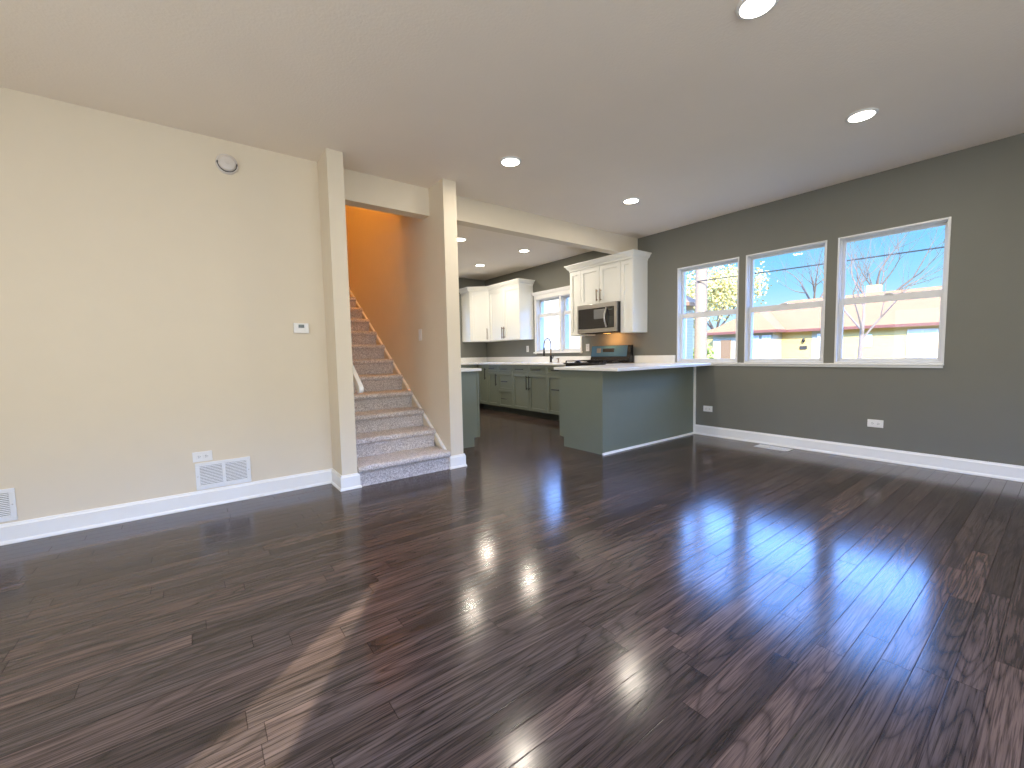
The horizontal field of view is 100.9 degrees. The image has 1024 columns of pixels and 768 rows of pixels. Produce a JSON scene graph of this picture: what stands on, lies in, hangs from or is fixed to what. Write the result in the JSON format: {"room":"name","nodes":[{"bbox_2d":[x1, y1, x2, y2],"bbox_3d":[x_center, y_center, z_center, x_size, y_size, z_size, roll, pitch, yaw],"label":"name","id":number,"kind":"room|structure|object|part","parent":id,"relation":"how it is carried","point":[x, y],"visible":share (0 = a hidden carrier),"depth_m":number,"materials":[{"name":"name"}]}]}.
{"room":"empty living room","nodes":[
{"label":"empty living room","id":0,"kind":"room"},
{"bbox_2d":[0,87,332,523],"bbox_3d":[-2.772,-0.399,2.708,2.940,2.660,0.120,-4,5,-37],"label":"wall","id":1,"kind":"structure","parent":0,"point":[152,295],"depth_m":2.85,"materials":[{"name":"beige paint"}]},
{"bbox_2d":[0,488,17,521],"bbox_3d":[-3.110,0.728,2.434,0.340,0.195,0.012,-4,5,-37],"label":"air vent","id":2,"kind":"object","parent":1,"relation":"in","point":[8,509],"visible":1,"depth_m":2.52,"materials":[{"name":"white metal"}]},
{"bbox_2d":[0,468,361,545],"bbox_3d":[-2.479,0.866,2.730,2.886,0.122,0.312,-4,5,-37],"label":"baseboard","id":3,"kind":"structure","parent":1,"relation":"attached to","point":[31,529],"depth_m":2.94,"materials":[{"name":"white paint"}]},
{"bbox_2d":[192,450,212,462],"bbox_3d":[-2.249,0.526,3.073,0.117,0.072,0.009,-4,5,-37],"label":"wall outlet","id":4,"kind":"object","parent":1,"relation":"attached to","point":[204,455],"visible":1,"depth_m":3.07,"materials":[{"name":"white plastic"}]},
{"bbox_2d":[195,456,250,490],"bbox_3d":[-2.148,0.663,3.155,0.340,0.197,0.012,-4,5,-37],"label":"air vent","id":5,"kind":"object","parent":1,"relation":"in","point":[219,473],"visible":1,"depth_m":3.15,"materials":[{"name":"white metal"}]},
{"bbox_2d":[215,154,237,174],"bbox_3d":[-2.066,-1.600,3.067,0.140,0.140,0.050,-4,5,-37],"label":"smoke detector","id":6,"kind":"object","parent":1,"relation":"attached to","point":[225,163],"visible":1,"depth_m":3.06,"materials":[{"name":"white plastic"}]},
{"bbox_2d":[293,323,308,332],"bbox_3d":[-1.704,-0.451,3.419,0.113,0.081,0.026,-4,5,-37],"label":"thermostat","id":7,"kind":"object","parent":1,"relation":"attached to","point":[297,327],"visible":1,"depth_m":3.41,"materials":[{"name":"white plastic"}]},
{"bbox_2d":[317,148,357,475],"bbox_3d":[-2.930,-0.591,5.457,0.122,2.660,5.288,-4,5,-37],"label":"wall","id":8,"kind":"structure","parent":0,"point":[330,163],"depth_m":3.36,"materials":[{"name":"beige paint"}]},
{"bbox_2d":[352,363,363,392],"bbox_3d":[-2.467,-1.364,4.926,0.126,2.726,3.859,-4,5,-37],"label":"stair handrail","id":9,"kind":"object","parent":8,"relation":"attached to","point":[357,382],"visible":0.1,"depth_m":3.56,"materials":[{"name":"white paint"}]},
{"bbox_2d":[345,178,462,455],"bbox_3d":[-2.461,-1.988,6.359,0.135,5.300,6.288,-4,5,-37],"label":"wall","id":10,"kind":"structure","parent":0,"point":[403,272],"depth_m":4.34,"materials":[{"name":"beige paint"}]},
{"bbox_2d":[418,329,421,340],"bbox_3d":[-0.949,-0.507,4.365,0.010,0.117,0.072,-4,5,-37],"label":"light switch","id":11,"kind":"object","parent":10,"relation":"attached to","point":[419,330],"visible":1,"depth_m":4.36,"materials":[{"name":"white plastic"}]},
{"bbox_2d":[449,453,466,469],"bbox_3d":[-0.707,0.721,4.283,0.183,0.122,0.672,-4,5,-37],"label":"baseboard","id":12,"kind":"structure","parent":10,"relation":"attached to","point":[456,461],"depth_m":4.02,"materials":[{"name":"white paint"}]},
{"bbox_2d":[459,278,486,403],"bbox_3d":[-1.843,-0.816,8.337,3.086,2.660,0.180,-4,5,-37],"label":"wall","id":13,"kind":"structure","parent":0,"point":[468,349],"depth_m":8.93,"materials":[{"name":"grey paint"}]},
{"bbox_2d":[0,404,1023,767],"bbox_3d":[-0.292,0.910,3.210,7.350,0.120,10.420,-4,5,-37],"label":"floor","id":14,"kind":"structure","parent":0,"point":[694,600],"depth_m":1.70,"materials":[{"name":"brown wood"}]},
{"bbox_2d":[349,287,450,486],"bbox_3d":[-2.815,-0.831,6.107,0.864,3.043,6.266,-4,5,-37],"label":"carpeted staircase","id":15,"kind":"structure","parent":14,"relation":"on","point":[393,442],"depth_m":4.18,"materials":[{"name":"grey carpet"}]},
{"bbox_2d":[461,364,476,367],"bbox_3d":[-1.072,0.055,8.429,0.553,0.879,0.659,-4,5,-37],"label":"base cabinet","id":16,"kind":"object","parent":14,"relation":"on","point":[473,365],"visible":0.13,"depth_m":8.24,"materials":[{"name":"green paint"}]},
{"bbox_2d":[461,371,479,447],"bbox_3d":[-0.971,0.277,5.269,0.673,0.879,1.223,-4,5,-37],"label":"base cabinet","id":17,"kind":"object","parent":14,"relation":"on","point":[470,407],"visible":0.3,"depth_m":4.88,"materials":[{"name":"green paint"}]},
{"bbox_2d":[461,368,481,371],"bbox_3d":[-0.991,-0.176,5.227,0.644,0.030,1.265,-4,5,-37],"label":"countertop","id":18,"kind":"structure","parent":17,"relation":"on","point":[462,369],"depth_m":4.86,"materials":[{"name":"white stone"}]},
{"bbox_2d":[478,364,491,409],"bbox_3d":[-0.333,0.041,8.416,0.659,0.879,0.325,-4,5,-37],"label":"base cabinet","id":19,"kind":"object","parent":14,"relation":"on","point":[483,378],"visible":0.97,"depth_m":8.26,"materials":[{"name":"green paint"}]},
{"bbox_3d":[-0.558,0.007,8.245,0.020,0.757,0.321,-4,5,-37],"label":"door","id":20,"kind":"part","parent":19,"relation":"part of","materials":[{"name":"green paint"}]},
{"bbox_2d":[487,364,502,410],"bbox_3d":[-0.128,0.057,8.143,0.659,0.879,0.355,-4,5,-37],"label":"base cabinet","id":21,"kind":"object","parent":14,"relation":"on","point":[492,370],"visible":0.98,"depth_m":7.99,"materials":[{"name":"green paint"}]},
{"bbox_3d":[-0.359,-0.290,7.950,0.020,0.131,0.351,-4,5,-37],"label":"drawer","id":22,"kind":"part","parent":21,"relation":"part of","materials":[{"name":"green paint"}]},
{"bbox_3d":[-0.351,0.090,7.977,0.020,0.620,0.351,-4,5,-37],"label":"door","id":23,"kind":"part","parent":21,"relation":"part of","materials":[{"name":"green paint"}]},
{"bbox_2d":[498,365,516,413],"bbox_3d":[0.112,0.075,7.826,0.659,0.879,0.438,-4,5,-37],"label":"base cabinet","id":24,"kind":"object","parent":14,"relation":"on","point":[505,375],"visible":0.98,"depth_m":7.66,"materials":[{"name":"green paint"}]},
{"bbox_3d":[-0.119,-0.272,7.632,0.020,0.131,0.434,-4,5,-37],"label":"drawer","id":25,"kind":"part","parent":24,"relation":"part of","materials":[{"name":"green paint"}]},
{"bbox_3d":[-0.115,-0.047,7.648,0.020,0.309,0.434,-4,5,-37],"label":"drawer","id":26,"kind":"part","parent":24,"relation":"part of","materials":[{"name":"green paint"}]},
{"bbox_3d":[-0.109,0.265,7.670,0.020,0.305,0.434,-4,5,-37],"label":"drawer","id":27,"kind":"part","parent":24,"relation":"part of","materials":[{"name":"green paint"}]},
{"bbox_2d":[512,365,551,418],"bbox_3d":[0.518,0.105,7.288,0.659,0.879,0.907,-4,5,-37],"label":"base cabinet","id":28,"kind":"object","parent":14,"relation":"on","point":[529,381],"visible":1,"depth_m":7.09,"materials":[{"name":"green paint"}]},
{"bbox_3d":[0.150,-0.252,7.275,0.020,0.131,0.448,-4,5,-37],"label":"drawer","id":29,"kind":"part","parent":28,"relation":"part of","materials":[{"name":"green paint"}]},
{"bbox_3d":[0.157,0.128,7.302,0.020,0.620,0.448,-4,5,-37],"label":"door","id":30,"kind":"part","parent":28,"relation":"part of","materials":[{"name":"green paint"}]},
{"bbox_3d":[0.423,-0.232,6.912,0.020,0.131,0.448,-4,5,-37],"label":"drawer","id":31,"kind":"part","parent":28,"relation":"part of","materials":[{"name":"green paint"}]},
{"bbox_3d":[0.431,0.149,6.939,0.020,0.620,0.448,-4,5,-37],"label":"door","id":32,"kind":"part","parent":28,"relation":"part of","materials":[{"name":"green paint"}]},
{"bbox_2d":[547,365,565,420],"bbox_3d":[0.924,0.135,6.749,0.659,0.879,0.440,-4,5,-37],"label":"base cabinet","id":33,"kind":"object","parent":14,"relation":"on","point":[553,375],"visible":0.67,"depth_m":6.66,"materials":[{"name":"green paint"}]},
{"bbox_2d":[461,356,590,365],"bbox_3d":[-0.413,-0.391,7.378,1.999,0.132,3.107,-4,5,-37],"label":"countertop","id":34,"kind":"structure","parent":33,"relation":"on","point":[474,360],"depth_m":7.89,"materials":[{"name":"white stone"}]},
{"bbox_2d":[543,338,553,361],"bbox_3d":[0.634,-0.589,7.361,0.187,0.426,0.093,-1,4,8],"label":"kitchen faucet","id":35,"kind":"object","parent":34,"relation":"on","point":[551,358],"visible":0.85,"depth_m":7.35,"materials":[{"name":"black metal"}]},
{"bbox_3d":[0.617,-0.644,7.355,0.145,0.317,0.028,-2,4,-15],"label":"spout","id":36,"kind":"part","parent":35,"relation":"part of","materials":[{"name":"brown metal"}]},
{"bbox_3d":[0.700,0.169,6.582,0.020,0.620,0.436,-4,5,-37],"label":"door","id":37,"kind":"part","parent":33,"relation":"part of","materials":[{"name":"green paint"}]},
{"bbox_3d":[0.693,-0.212,6.555,0.020,0.131,0.436,-4,5,-37],"label":"drawer","id":38,"kind":"part","parent":33,"relation":"part of","materials":[{"name":"green paint"}]},
{"bbox_2d":[564,345,632,366],"bbox_3d":[1.253,-0.006,6.224,0.706,1.121,0.753,-4,5,-37],"label":"gas range","id":39,"kind":"object","parent":14,"relation":"on","point":[609,354],"visible":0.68,"depth_m":6.21,"materials":[{"name":"black metal"}]},
{"bbox_2d":[564,362,632,363],"bbox_3d":[1.261,-0.310,6.214,0.670,0.020,0.753,-4,5,-37],"label":"cooktop","id":40,"kind":"object","parent":39,"relation":"in","point":[565,362],"depth_m":5.98,"materials":[{"name":"black metal"}]},
{"bbox_3d":[1.458,-0.496,6.382,0.028,0.161,0.681,-4,5,-37],"label":"blue film panel","id":41,"kind":"part","parent":39,"relation":"part of","materials":[{"name":"blue plastic"}]},
{"bbox_2d":[559,367,693,454],"bbox_3d":[1.365,0.232,5.261,1.760,0.879,0.910,-4,5,-37],"label":"base cabinet","id":42,"kind":"object","parent":14,"relation":"on","point":[600,412],"visible":0.93,"depth_m":4.71,"materials":[{"name":"green paint"}]},
{"bbox_3d":[0.749,0.288,4.640,0.018,0.879,0.645,-4,5,-37],"label":"panel","id":43,"kind":"part","parent":42,"relation":"part of","materials":[{"name":"green paint"}]},
{"bbox_2d":[554,355,711,370],"bbox_3d":[1.406,-0.267,5.122,1.809,0.132,1.147,-4,5,-37],"label":"countertop","id":44,"kind":"structure","parent":42,"relation":"on","point":[645,362],"depth_m":4.93,"materials":[{"name":"white stone"}]},
{"bbox_2d":[602,432,693,454],"bbox_3d":[1.639,0.681,4.916,1.736,0.021,0.020,-4,5,-37],"label":"trim","id":45,"kind":"structure","parent":42,"relation":"attached to","point":[691,433],"depth_m":4.83,"materials":[{"name":"white paint"}]},
{"bbox_3d":[1.639,0.251,4.916,1.738,0.879,0.018,-4,5,-37],"label":"panel","id":46,"kind":"part","parent":42,"relation":"part of","materials":[{"name":"green paint"}]},
{"bbox_2d":[693,367,695,432],"bbox_3d":[2.338,0.202,5.416,0.020,0.879,0.022,-4,5,-37],"label":"trim","id":47,"kind":"structure","parent":42,"relation":"attached to","point":[694,389],"depth_m":5.41,"materials":[{"name":"white paint"}]},
{"bbox_2d":[754,444,792,451],"bbox_3d":[2.825,0.690,4.576,0.160,0.005,0.330,-4,5,-37],"label":"floor vent","id":48,"kind":"object","parent":14,"relation":"in","point":[759,445],"visible":1,"depth_m":4.57,"materials":[{"name":"white metal"}]},
{"bbox_2d":[0,0,1023,279],"bbox_3d":[-0.348,-1.942,3.008,7.350,0.280,10.420,-4,5,-37],"label":"ceiling","id":49,"kind":"structure","parent":0,"point":[695,111],"depth_m":2.52,"materials":[{"name":"white paint"}]},
{"bbox_2d":[343,168,428,219],"bbox_3d":[-1.182,-1.717,3.843,0.867,0.254,0.135,-4,5,-37],"label":"beam","id":50,"kind":"structure","parent":49,"relation":"attached to","point":[362,190],"depth_m":3.80,"materials":[{"name":"beige paint"}]},
{"bbox_2d":[457,237,465,240],"bbox_3d":[-0.715,-1.988,5.812,0.180,0.010,0.180,-4,5,-37],"label":"recessed light","id":51,"kind":"object","parent":49,"relation":"in","point":[458,238],"visible":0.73,"depth_m":5.80,"materials":[{"name":"white plastic"}]},
{"bbox_2d":[500,156,520,166],"bbox_3d":[-0.012,-1.837,3.499,0.180,0.010,0.180,-4,5,-37],"label":"recessed light","id":52,"kind":"object","parent":49,"relation":"in","point":[509,161],"visible":1,"depth_m":3.48,"materials":[{"name":"white plastic"}]},
{"bbox_2d":[518,249,529,251],"bbox_3d":[0.186,-2.056,6.526,0.180,0.010,0.180,-4,5,-37],"label":"recessed light","id":53,"kind":"object","parent":49,"relation":"in","point":[520,250],"visible":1,"depth_m":6.49,"materials":[{"name":"white plastic"}]},
{"bbox_2d":[456,195,637,253],"bbox_3d":[0.504,-1.847,5.107,3.086,0.240,0.135,-4,5,-37],"label":"ceiling beam","id":54,"kind":"structure","parent":49,"relation":"attached to","point":[472,213],"depth_m":4.87,"materials":[{"name":"beige paint"}]},
{"bbox_2d":[622,197,639,203],"bbox_3d":[1.256,-1.931,4.460,0.180,0.010,0.180,-4,5,-37],"label":"recessed light","id":55,"kind":"object","parent":49,"relation":"in","point":[632,200],"visible":1,"depth_m":4.44,"materials":[{"name":"white plastic"}]},
{"bbox_2d":[735,0,778,19],"bbox_3d":[1.132,-1.750,1.953,0.180,0.010,0.180,-4,5,-37],"label":"recessed light","id":56,"kind":"object","parent":49,"relation":"in","point":[745,9],"visible":1,"depth_m":1.97,"materials":[{"name":"white plastic"}]},
{"bbox_2d":[845,107,878,122],"bbox_3d":[2.403,-1.843,2.906,0.180,0.010,0.180,-4,5,-37],"label":"recessed light","id":57,"kind":"object","parent":49,"relation":"in","point":[867,113],"visible":1,"depth_m":2.89,"materials":[{"name":"white plastic"}]},
{"bbox_2d":[485,133,1023,465],"bbox_3d":[2.528,-0.683,5.247,0.180,2.660,10.420,-4,5,-37],"label":"wall","id":58,"kind":"structure","parent":0,"point":[972,406],"depth_m":3.88,"materials":[{"name":"grey paint"}]},
{"bbox_2d":[461,291,498,341],"bbox_3d":[-0.622,-1.370,8.726,0.603,0.991,0.618,-4,5,-37],"label":"upper cabinet","id":59,"kind":"object","parent":58,"relation":"attached to","point":[474,305],"visible":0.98,"depth_m":8.52,"materials":[{"name":"white paint"}]},
{"bbox_3d":[-0.655,-1.348,8.500,0.373,0.975,0.020,-1,4,8],"label":"door","id":60,"kind":"part","parent":59,"relation":"part of","materials":[{"name":"white paint"}]},
{"bbox_2d":[459,278,534,293],"bbox_3d":[-0.366,-1.879,8.223,1.773,0.097,0.399,2,5,41],"label":"crown molding","id":61,"kind":"structure","parent":59,"relation":"attached to","point":[517,281],"depth_m":8.10,"materials":[{"name":"white paint"}]},
{"bbox_2d":[489,284,533,340],"bbox_3d":[-0.045,-1.341,8.156,0.368,0.991,0.985,-4,5,-37],"label":"upper cabinet","id":62,"kind":"object","parent":58,"relation":"attached to","point":[510,308],"visible":1,"depth_m":7.89,"materials":[{"name":"white paint"}]},
{"bbox_3d":[-0.301,-1.339,8.272,0.020,0.975,0.486,-4,5,-37],"label":"door","id":63,"kind":"part","parent":62,"relation":"part of","materials":[{"name":"white paint"}]},
{"bbox_3d":[-0.005,-1.317,7.879,0.020,0.975,0.486,-4,5,-37],"label":"door","id":64,"kind":"part","parent":62,"relation":"part of","materials":[{"name":"white paint"}]},
{"bbox_2d":[536,296,559,351],"bbox_3d":[0.711,-1.064,7.627,0.188,0.965,0.633,-4,5,-37],"label":"window","id":65,"kind":"structure","parent":58,"relation":"in","point":[540,315],"depth_m":7.82,"materials":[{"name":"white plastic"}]},
{"bbox_3d":[0.690,-0.937,7.619,0.030,0.679,0.599,-4,5,-37],"label":"sash","id":66,"kind":"part","parent":65,"relation":"part of","materials":[{"name":"glass"}]},
{"bbox_3d":[0.708,-1.374,7.607,0.030,0.310,0.599,-4,5,-37],"label":"sash","id":67,"kind":"part","parent":65,"relation":"part of","materials":[{"name":"white plastic"}]},
{"bbox_2d":[530,285,582,353],"bbox_3d":[0.834,-1.095,7.413,0.244,1.122,1.284,-4,5,-37],"label":"trim","id":68,"kind":"structure","parent":58,"relation":"attached to","point":[564,290],"depth_m":7.34,"materials":[{"name":"white paint"}]},
{"bbox_2d":[560,294,579,351],"bbox_3d":[1.055,-1.039,7.171,0.188,0.965,0.463,-4,5,-37],"label":"window","id":69,"kind":"structure","parent":58,"relation":"in","point":[564,299],"depth_m":7.31,"materials":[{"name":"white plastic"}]},
{"bbox_3d":[1.052,-1.349,7.151,0.030,0.310,0.429,-4,5,-37],"label":"sash","id":70,"kind":"part","parent":69,"relation":"part of","materials":[{"name":"white plastic"}]},
{"bbox_3d":[1.034,-0.911,7.162,0.030,0.679,0.429,-4,5,-37],"label":"sash","id":71,"kind":"part","parent":69,"relation":"part of","materials":[{"name":"white plastic"}]},
{"bbox_2d":[570,270,594,335],"bbox_3d":[1.111,-1.257,6.655,0.329,0.991,0.228,-4,5,-37],"label":"upper cabinet","id":72,"kind":"object","parent":58,"relation":"attached to","point":[575,277],"visible":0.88,"depth_m":6.58,"materials":[{"name":"white paint"}]},
{"bbox_3d":[0.988,-1.243,6.563,0.020,0.975,0.222,-4,5,-37],"label":"door","id":73,"kind":"part","parent":72,"relation":"part of","materials":[{"name":"white paint"}]},
{"bbox_2d":[580,261,620,305],"bbox_3d":[1.387,-1.453,6.236,0.368,0.551,0.755,-4,5,-37],"label":"upper cabinet","id":74,"kind":"object","parent":58,"relation":"attached to","point":[602,283],"visible":0.79,"depth_m":6.12,"materials":[{"name":"white paint"}]},
{"bbox_3d":[1.165,-1.449,6.306,0.020,0.535,0.372,-4,5,-37],"label":"door","id":75,"kind":"part","parent":74,"relation":"part of","materials":[{"name":"white paint"}]},
{"bbox_2d":[577,301,620,334],"bbox_3d":[1.356,-0.959,6.241,0.467,0.428,0.744,-4,5,-37],"label":"microwave","id":76,"kind":"object","parent":74,"relation":"attached to","point":[599,318],"visible":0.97,"depth_m":6.09,"materials":[{"name":"silver metal"}]},
{"bbox_3d":[1.183,-0.957,6.203,0.022,0.296,0.552,-4,5,-37],"label":"door","id":77,"kind":"part","parent":76,"relation":"part of","materials":[{"name":"black glass"}]},
{"bbox_3d":[1.313,-0.943,5.963,0.065,0.280,0.024,-4,5,-37],"label":"handle","id":78,"kind":"part","parent":76,"relation":"part of","materials":[{"name":"silver metal"}]},
{"bbox_3d":[1.388,-0.942,5.931,0.022,0.296,0.130,-4,5,-37],"label":"control panel","id":79,"kind":"part","parent":76,"relation":"part of","materials":[{"name":"black glass"}]},
{"bbox_3d":[1.393,-1.432,6.005,0.020,0.535,0.372,-4,5,-37],"label":"door","id":80,"kind":"part","parent":74,"relation":"part of","materials":[{"name":"white paint"}]},
{"bbox_2d":[564,249,651,272],"bbox_3d":[1.365,-1.771,6.214,0.394,0.097,1.318,-4,5,-37],"label":"crown molding","id":81,"kind":"structure","parent":58,"relation":"attached to","point":[633,253],"depth_m":5.92,"materials":[{"name":"white paint"}]},
{"bbox_2d":[621,258,647,332],"bbox_3d":[1.696,-1.213,5.879,0.329,0.991,0.207,-4,5,-37],"label":"upper cabinet","id":82,"kind":"object","parent":58,"relation":"attached to","point":[634,272],"visible":1,"depth_m":5.79,"materials":[{"name":"white paint"}]},
{"bbox_3d":[1.573,-1.199,5.787,0.020,0.975,0.201,-4,5,-37],"label":"door","id":83,"kind":"part","parent":82,"relation":"part of","materials":[{"name":"white paint"}]},
{"bbox_2d":[634,355,675,362],"bbox_3d":[1.969,-0.345,5.858,0.020,0.102,0.643,-4,5,-37],"label":"backsplash","id":84,"kind":"structure","parent":58,"relation":"attached to","point":[645,358],"depth_m":5.83,"materials":[{"name":"white stone"}]},
{"bbox_2d":[677,257,738,362],"bbox_3d":[2.474,-0.883,5.294,0.188,1.224,0.780,-4,5,-37],"label":"window","id":85,"kind":"structure","parent":58,"relation":"in","point":[682,315],"depth_m":5.45,"materials":[{"name":"white plastic"}]},
{"bbox_3d":[2.456,-0.596,5.296,0.030,0.619,0.746,-4,5,-37],"label":"sash","id":86,"kind":"part","parent":85,"relation":"part of","materials":[{"name":"white plastic"}]},
{"bbox_3d":[2.472,-1.163,5.276,0.030,0.629,0.746,-4,5,-37],"label":"sash","id":87,"kind":"part","parent":85,"relation":"part of","materials":[{"name":"white plastic"}]},
{"bbox_2d":[703,406,712,411],"bbox_3d":[2.449,0.310,5.291,0.009,0.072,0.117,-4,5,-37],"label":"wall outlet","id":88,"kind":"object","parent":58,"relation":"attached to","point":[705,408],"visible":1,"depth_m":5.29,"materials":[{"name":"white plastic"}]},
{"bbox_2d":[744,240,826,362],"bbox_3d":[2.987,-0.845,4.613,0.188,1.224,0.775,-4,5,-37],"label":"window","id":89,"kind":"structure","parent":58,"relation":"in","point":[750,309],"depth_m":4.67,"materials":[{"name":"white plastic"}]},
{"bbox_3d":[2.969,-0.558,4.616,0.030,0.619,0.741,-4,5,-37],"label":"sash","id":90,"kind":"part","parent":89,"relation":"part of","materials":[{"name":"glass"}]},
{"bbox_3d":[2.985,-1.125,4.596,0.030,0.629,0.741,-4,5,-37],"label":"sash","id":91,"kind":"part","parent":89,"relation":"part of","materials":[{"name":"white plastic"}]},
{"bbox_2d":[711,363,943,367],"bbox_3d":[2.927,-0.210,4.607,0.065,0.036,2.513,-4,5,-37],"label":"trim","id":92,"kind":"structure","parent":58,"relation":"attached to","point":[887,365],"depth_m":4.18,"materials":[{"name":"white paint"}]},
{"bbox_2d":[694,424,1023,481],"bbox_3d":[3.914,0.696,3.364,0.024,0.122,5.225,-4,5,-37],"label":"baseboard","id":93,"kind":"structure","parent":58,"relation":"attached to","point":[945,463],"depth_m":3.97,"materials":[{"name":"white paint"}]},
{"bbox_2d":[867,419,882,427],"bbox_3d":[3.428,0.373,3.992,0.009,0.072,0.117,-4,5,-37],"label":"wall outlet","id":94,"kind":"object","parent":58,"relation":"attached to","point":[870,422],"visible":1,"depth_m":3.99,"materials":[{"name":"white plastic"}]},
{"bbox_2d":[834,217,951,363],"bbox_3d":[3.507,-0.806,3.924,0.188,1.224,0.775,-4,5,-37],"label":"window","id":95,"kind":"structure","parent":58,"relation":"in","point":[841,300],"depth_m":3.88,"materials":[{"name":"white plastic"}]},
{"bbox_3d":[3.489,-0.519,3.927,0.030,0.619,0.741,-4,5,-37],"label":"sash","id":96,"kind":"part","parent":95,"relation":"part of","materials":[{"name":"glass"}]},
{"bbox_3d":[3.504,-1.086,3.906,0.030,0.629,0.741,-4,5,-37],"label":"sash","id":97,"kind":"part","parent":95,"relation":"part of","materials":[{"name":"clear glass"}]},
{"label":"outside","id":98,"kind":"structure","parent":0,"visible":0},
{"bbox_3d":[33.987,-1.021,30.316,79.500,0.200,120.000,-4,5,-37],"label":"lawn","id":99,"kind":"structure","parent":98,"visible":0},
{"bbox_2d":[544,295,694,358],"bbox_3d":[3.204,-3.163,21.652,7.400,6.500,9.800,-4,5,-37],"label":"house","id":100,"kind":"structure","parent":99,"relation":"on","point":[551,324],"depth_m":18.15,"materials":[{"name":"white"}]},
{"bbox_3d":[1.650,-1.644,18.058,0.015,1.040,0.640,-4,5,-37],"label":"pane","id":101,"kind":"part","parent":100,"relation":"part of","materials":[{"name":"glass"}]},
{"bbox_2d":[694,268,707,358],"bbox_3d":[7.889,-4.532,17.611,0.517,9.620,0.517,-4,5,-37],"label":"utility pole","id":102,"kind":"object","parent":99,"relation":"on","point":[700,331],"visible":0.32,"depth_m":17.56,"materials":[{"name":"brown wood"}]},
{"bbox_2d":[697,246,943,281],"bbox_3d":[21.193,-3.120,-0.461,0.039,0.264,45.001,-4,5,-37],"label":"power line","id":103,"kind":"object","parent":102,"relation":"attached to","point":[943,246],"visible":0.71,"depth_m":13.45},
{"bbox_2d":[693,344,716,358],"bbox_3d":[11.068,-1.317,24.538,1.501,2.104,1.580,-4,5,-37],"label":"bush","id":104,"kind":"object","parent":99,"relation":"on","point":[710,354],"visible":0.13,"depth_m":24.13,"materials":[{"name":"green plant"}]},
{"bbox_2d":[686,261,777,328],"bbox_3d":[22.142,-8.033,45.937,11.278,12.039,12.486,0,4,12],"label":"leafy tree","id":105,"kind":"object","parent":99,"relation":"on","point":[717,294],"visible":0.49,"depth_m":42.94,"materials":[{"name":"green plant"}]},
{"bbox_2d":[765,248,862,298],"bbox_3d":[31.436,-9.702,44.275,9.206,15.246,11.175,-1,4,5],"label":"bare tree","id":106,"kind":"object","parent":99,"relation":"on","point":[816,279],"visible":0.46,"depth_m":44.57,"materials":[{"name":"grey plant"}]},
{"bbox_2d":[707,284,941,358],"bbox_3d":[23.961,-3.425,25.128,10.450,5.720,23.000,-4,5,-37],"label":"neighboring building","id":107,"kind":"structure","parent":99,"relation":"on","point":[909,328],"depth_m":25.50,"materials":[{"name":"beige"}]},
{"bbox_3d":[14.897,-1.953,29.502,0.060,2.220,0.650,-4,5,-37],"label":"door","id":108,"kind":"part","parent":107,"relation":"part of","materials":[{"name":"beige paint"}]},
{"bbox_3d":[15.989,-2.316,27.955,0.010,1.600,0.420,-4,5,-37],"label":"pane","id":109,"kind":"part","parent":107,"relation":"part of","materials":[{"name":"white glass"}]},
{"bbox_3d":[16.434,-2.283,27.365,0.010,1.600,0.340,-4,5,-37],"label":"pane","id":110,"kind":"part","parent":107,"relation":"part of","materials":[{"name":"white glass"}]},
{"bbox_3d":[19.226,-1.976,26.090,0.030,2.880,1.300,-4,5,-37],"label":"pale wall panel","id":111,"kind":"part","parent":107,"relation":"part of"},
{"bbox_3d":[20.409,-2.510,24.381,0.010,0.520,0.320,-4,5,-37],"label":"pane","id":112,"kind":"part","parent":107,"relation":"part of","materials":[{"name":"white glass"}]},
{"bbox_3d":[21.826,-2.171,22.523,0.010,1.350,1.020,-4,5,-37],"label":"pane","id":113,"kind":"part","parent":107,"relation":"part of","materials":[{"name":"white glass"}]},
{"bbox_2d":[800,229,944,357],"bbox_3d":[9.367,-2.202,11.016,3.694,5.849,4.252,0,4,18],"label":"bare tree","id":114,"kind":"object","parent":99,"relation":"on","point":[861,326],"visible":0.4,"depth_m":10.95,"materials":[{"name":"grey plant"}]},
{"bbox_2d":[847,226,944,293],"bbox_3d":[29.857,-8.025,32.631,9.828,13.611,10.445,0,4,16],"label":"bare tree","id":115,"kind":"object","parent":99,"relation":"on","point":[897,245],"visible":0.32,"depth_m":31.97,"materials":[{"name":"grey plant"}]}
]}

